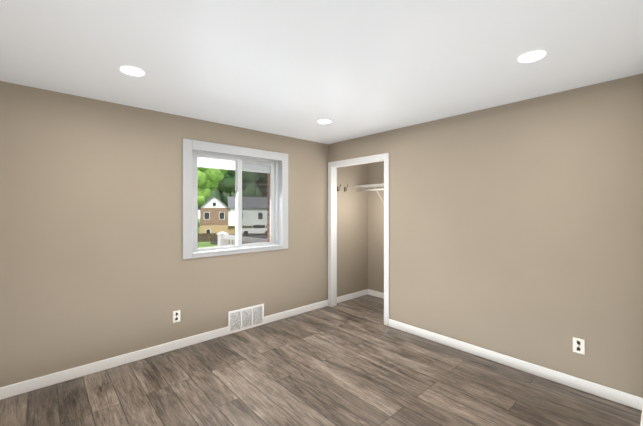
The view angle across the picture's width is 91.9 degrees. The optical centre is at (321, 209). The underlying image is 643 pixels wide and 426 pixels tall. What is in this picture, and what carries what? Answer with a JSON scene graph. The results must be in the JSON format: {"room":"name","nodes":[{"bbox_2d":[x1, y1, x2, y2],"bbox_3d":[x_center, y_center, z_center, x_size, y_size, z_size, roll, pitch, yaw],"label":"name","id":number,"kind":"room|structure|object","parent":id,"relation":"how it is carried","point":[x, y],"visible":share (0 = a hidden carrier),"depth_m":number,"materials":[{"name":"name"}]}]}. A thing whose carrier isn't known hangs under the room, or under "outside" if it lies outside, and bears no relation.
{"room":"empty bedroom","nodes":[
{"label":"empty bedroom","id":0,"kind":"room"},
{"bbox_2d":[0,81,367,386],"bbox_3d":[-0.998,0.231,3.819,4.886,2.440,0.160,0,0,-42],"label":"wall","id":1,"kind":"structure","parent":0,"point":[95,266],"depth_m":2.92,"materials":[{"name":"beige paint"}]},
{"bbox_2d":[0,327,227,399],"bbox_3d":[-1.880,1.406,2.903,2.146,0.092,0.014,0,0,-42],"label":"baseboard","id":2,"kind":"structure","parent":1,"relation":"attached to","point":[11,390],"depth_m":2.81,"materials":[{"name":"white wood"}]},
{"bbox_2d":[173,310,179,322],"bbox_3d":[-1.510,1.111,3.242,0.074,0.118,0.008,0,0,-42],"label":"electrical outlet","id":3,"kind":"object","parent":1,"relation":"attached to","point":[176,316],"visible":1,"depth_m":3.24,"materials":[{"name":"white plastic"}]},
{"bbox_2d":[182,138,287,258],"bbox_3d":[-0.953,-0.116,3.732,1.367,1.275,0.030,0,0,-42],"label":"window casing","id":4,"kind":"structure","parent":1,"relation":"in","point":[188,145],"depth_m":3.48,"materials":[{"name":"grey wood"}]},
{"bbox_2d":[192,151,277,251],"bbox_3d":[-1.039,-0.091,3.827,1.177,1.134,0.089,0,0,-42],"label":"window unit","id":5,"kind":"structure","parent":1,"relation":"in","point":[256,202],"depth_m":3.99,"materials":[{"name":"grey plastic"}]},
{"bbox_2d":[192,149,281,252],"bbox_3d":[-0.988,-0.091,3.770,1.177,1.134,0.076,0,0,-42],"label":"liner","id":6,"kind":"object","parent":1,"relation":"attached to","point":[279,202],"visible":0.6,"depth_m":4.14,"materials":[{"name":"grey wood"}]},
{"bbox_2d":[228,303,263,333],"bbox_3d":[-0.909,1.320,3.784,0.476,0.262,0.012,0,0,-42],"label":"air vent","id":7,"kind":"object","parent":1,"relation":"in","point":[245,318],"visible":1,"depth_m":3.77,"materials":[{"name":"white metal"}]},
{"bbox_2d":[264,300,327,323],"bbox_3d":[-0.315,1.404,4.323,1.128,0.092,0.014,0,0,-42],"label":"baseboard","id":8,"kind":"structure","parent":1,"relation":"attached to","point":[289,313],"depth_m":4.26,"materials":[{"name":"white wood"}]},
{"bbox_2d":[337,289,367,302],"bbox_3d":[0.486,1.403,5.050,0.836,0.092,0.014,0,0,-42],"label":"baseboard","id":9,"kind":"structure","parent":1,"relation":"attached to","point":[351,296],"depth_m":5.06,"materials":[{"name":"white wood"}]},
{"bbox_2d":[198,157,234,169],"bbox_3d":[-1.114,-0.564,3.919,1.091,0.110,0.144,0,0,-42],"label":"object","id":10,"kind":"object","parent":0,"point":[207,162],"depth_m":3.71,"materials":[{"name":"white"}]},
{"bbox_2d":[0,295,641,425],"bbox_3d":[0.386,1.502,2.296,4.886,0.100,4.199,0,0,-42],"label":"floor","id":11,"kind":"structure","parent":0,"point":[354,362],"depth_m":2.53,"materials":[{"name":"brown wood"}]},
{"bbox_2d":[0,0,642,143],"bbox_3d":[0.325,-1.048,2.359,4.886,0.120,4.379,0,0,-42],"label":"ceiling","id":12,"kind":"structure","parent":0,"point":[348,69],"depth_m":1.99,"materials":[{"name":"white paint"}]},
{"bbox_2d":[120,66,144,75],"bbox_3d":[-1.346,-0.985,2.214,0.152,0.007,0.152,0,0,-42],"label":"recessed light","id":13,"kind":"object","parent":12,"relation":"in","point":[132,71],"visible":1,"depth_m":2.22,"materials":[{"name":"white plastic"}]},
{"bbox_2d":[318,120,330,123],"bbox_3d":[0.032,-0.986,3.485,0.152,0.007,0.152,0,0,-42],"label":"recessed light","id":14,"kind":"object","parent":12,"relation":"in","point":[324,121],"visible":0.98,"depth_m":3.48,"materials":[{"name":"white plastic"}]},
{"bbox_2d":[518,51,545,62],"bbox_3d":[1.356,-0.985,2.005,0.152,0.007,0.152,0,0,-42],"label":"recessed light","id":15,"kind":"object","parent":12,"relation":"in","point":[533,56],"visible":1,"depth_m":2.00,"materials":[{"name":"white"}]},
{"bbox_2d":[368,161,383,292],"bbox_3d":[1.426,0.230,4.709,0.100,2.440,1.779,0,0,-42],"label":"wall","id":16,"kind":"structure","parent":0,"point":[375,236],"depth_m":5.20,"materials":[{"name":"beige paint"}]},
{"bbox_2d":[355,183,383,202],"bbox_3d":[1.236,-0.237,4.604,0.320,0.334,1.677,0,0,-42],"label":"shelf","id":17,"kind":"object","parent":16,"relation":"attached to","point":[371,185],"visible":0.27,"depth_m":4.96,"materials":[{"name":"white metal"}]},
{"bbox_2d":[368,289,383,298],"bbox_3d":[1.355,1.404,4.704,0.014,0.092,1.665,0,0,-42],"label":"baseboard","id":18,"kind":"structure","parent":16,"relation":"attached to","point":[376,293],"depth_m":5.18,"materials":[{"name":"white wood"}]},
{"bbox_2d":[328,73,642,397],"bbox_3d":[1.505,0.231,3.229,0.100,2.440,4.079,0,0,-42],"label":"wall","id":19,"kind":"structure","parent":0,"point":[516,230],"depth_m":2.77,"materials":[{"name":"beige paint"}]},
{"bbox_2d":[328,153,388,325],"bbox_3d":[0.513,0.398,4.322,0.104,2.105,0.985,0,0,-42],"label":"door frame","id":20,"kind":"structure","parent":19,"relation":"attached to","point":[334,236],"depth_m":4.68,"materials":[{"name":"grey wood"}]},
{"bbox_2d":[389,319,642,410],"bbox_3d":[1.586,1.406,3.056,0.014,0.092,2.218,0,0,-42],"label":"baseboard","id":21,"kind":"structure","parent":19,"relation":"attached to","point":[621,397],"depth_m":2.74,"materials":[{"name":"white wood"}]},
{"bbox_2d":[573,337,584,354],"bbox_3d":[2.080,1.100,2.516,0.008,0.118,0.074,0,0,-42],"label":"electrical outlet","id":22,"kind":"object","parent":19,"relation":"attached to","point":[578,345],"visible":1,"depth_m":2.51,"materials":[{"name":"white plastic"}]},
{"label":"outside","id":23,"kind":"structure","parent":0,"visible":0},
{"bbox_2d":[198,219,232,247],"bbox_3d":[-32.792,4.715,80.692,220.000,0.300,156.101,0,0,-42],"label":"ground","id":24,"kind":"structure","parent":23,"point":[205,244],"depth_m":41.30,"materials":[{"name":"green plant"}]},
{"bbox_2d":[198,167,227,206],"bbox_3d":[-7.819,0.240,20.876,4.042,8.885,3.664,0,0,-42],"label":"tree","id":25,"kind":"object","parent":24,"relation":"on","point":[203,192],"depth_m":20.47,"materials":[{"name":"green plant"}]},
{"bbox_2d":[198,195,234,237],"bbox_3d":[-14.767,1.191,57.415,14.550,7.174,9.700,0,0,-19],"label":"house","id":26,"kind":"structure","parent":24,"relation":"on","point":[216,223],"depth_m":51.78,"materials":[{"name":"brown brick"}]},
{"bbox_2d":[198,187,234,207],"bbox_3d":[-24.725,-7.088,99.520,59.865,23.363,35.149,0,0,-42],"label":"tree","id":27,"kind":"object","parent":24,"relation":"on","point":[219,195],"depth_m":85.26,"materials":[{"name":"green plant"}]},
{"bbox_2d":[211,234,234,243],"bbox_3d":[-9.021,4.151,45.632,13.000,0.906,5.600,0,0,-12],"label":"driveway","id":28,"kind":"structure","parent":24,"relation":"on","point":[212,242],"depth_m":41.74,"materials":[{"name":"grey concrete"}]},
{"bbox_2d":[218,170,234,196],"bbox_3d":[-19.812,-3.208,67.909,8.145,15.674,8.328,0,0,-42],"label":"tree","id":29,"kind":"object","parent":24,"relation":"on","point":[224,181],"depth_m":64.80,"materials":[{"name":"green plant"}]},
{"bbox_3d":[-2.114,3.078,5.956,13.000,3.140,4.180,0,0,-42],"label":"porch","id":30,"kind":"object","parent":24,"relation":"on","visible":0},
{"bbox_2d":[217,231,234,245],"bbox_3d":[-1.258,0.949,5.104,0.252,1.121,1.626,0,0,-42],"label":"porch railing","id":31,"kind":"object","parent":30,"relation":"on","point":[222,241],"depth_m":5.53,"materials":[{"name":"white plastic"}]},
{"bbox_3d":[2.412,0.233,1.869,0.385,2.440,0.647,0,0,-42],"label":"wall bump-out","id":32,"kind":"object","parent":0,"visible":0},
{"bbox_2d":[640,406,642,425],"bbox_3d":[2.179,1.407,2.106,0.385,0.092,0.014,0,0,-42],"label":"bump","id":33,"kind":"object","parent":32,"relation":"attached to","point":[641,424],"visible":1,"depth_m":2.03,"materials":[{"name":"white"}]},
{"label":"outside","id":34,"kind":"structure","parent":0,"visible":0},
{"bbox_2d":[198,233,217,241],"bbox_3d":[-15.029,3.540,39.688,4.600,1.110,0.070,0,0,-21],"label":"fence","id":35,"kind":"object","parent":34,"point":[202,238],"depth_m":39.77,"materials":[{"name":"brown wood"}]}
]}

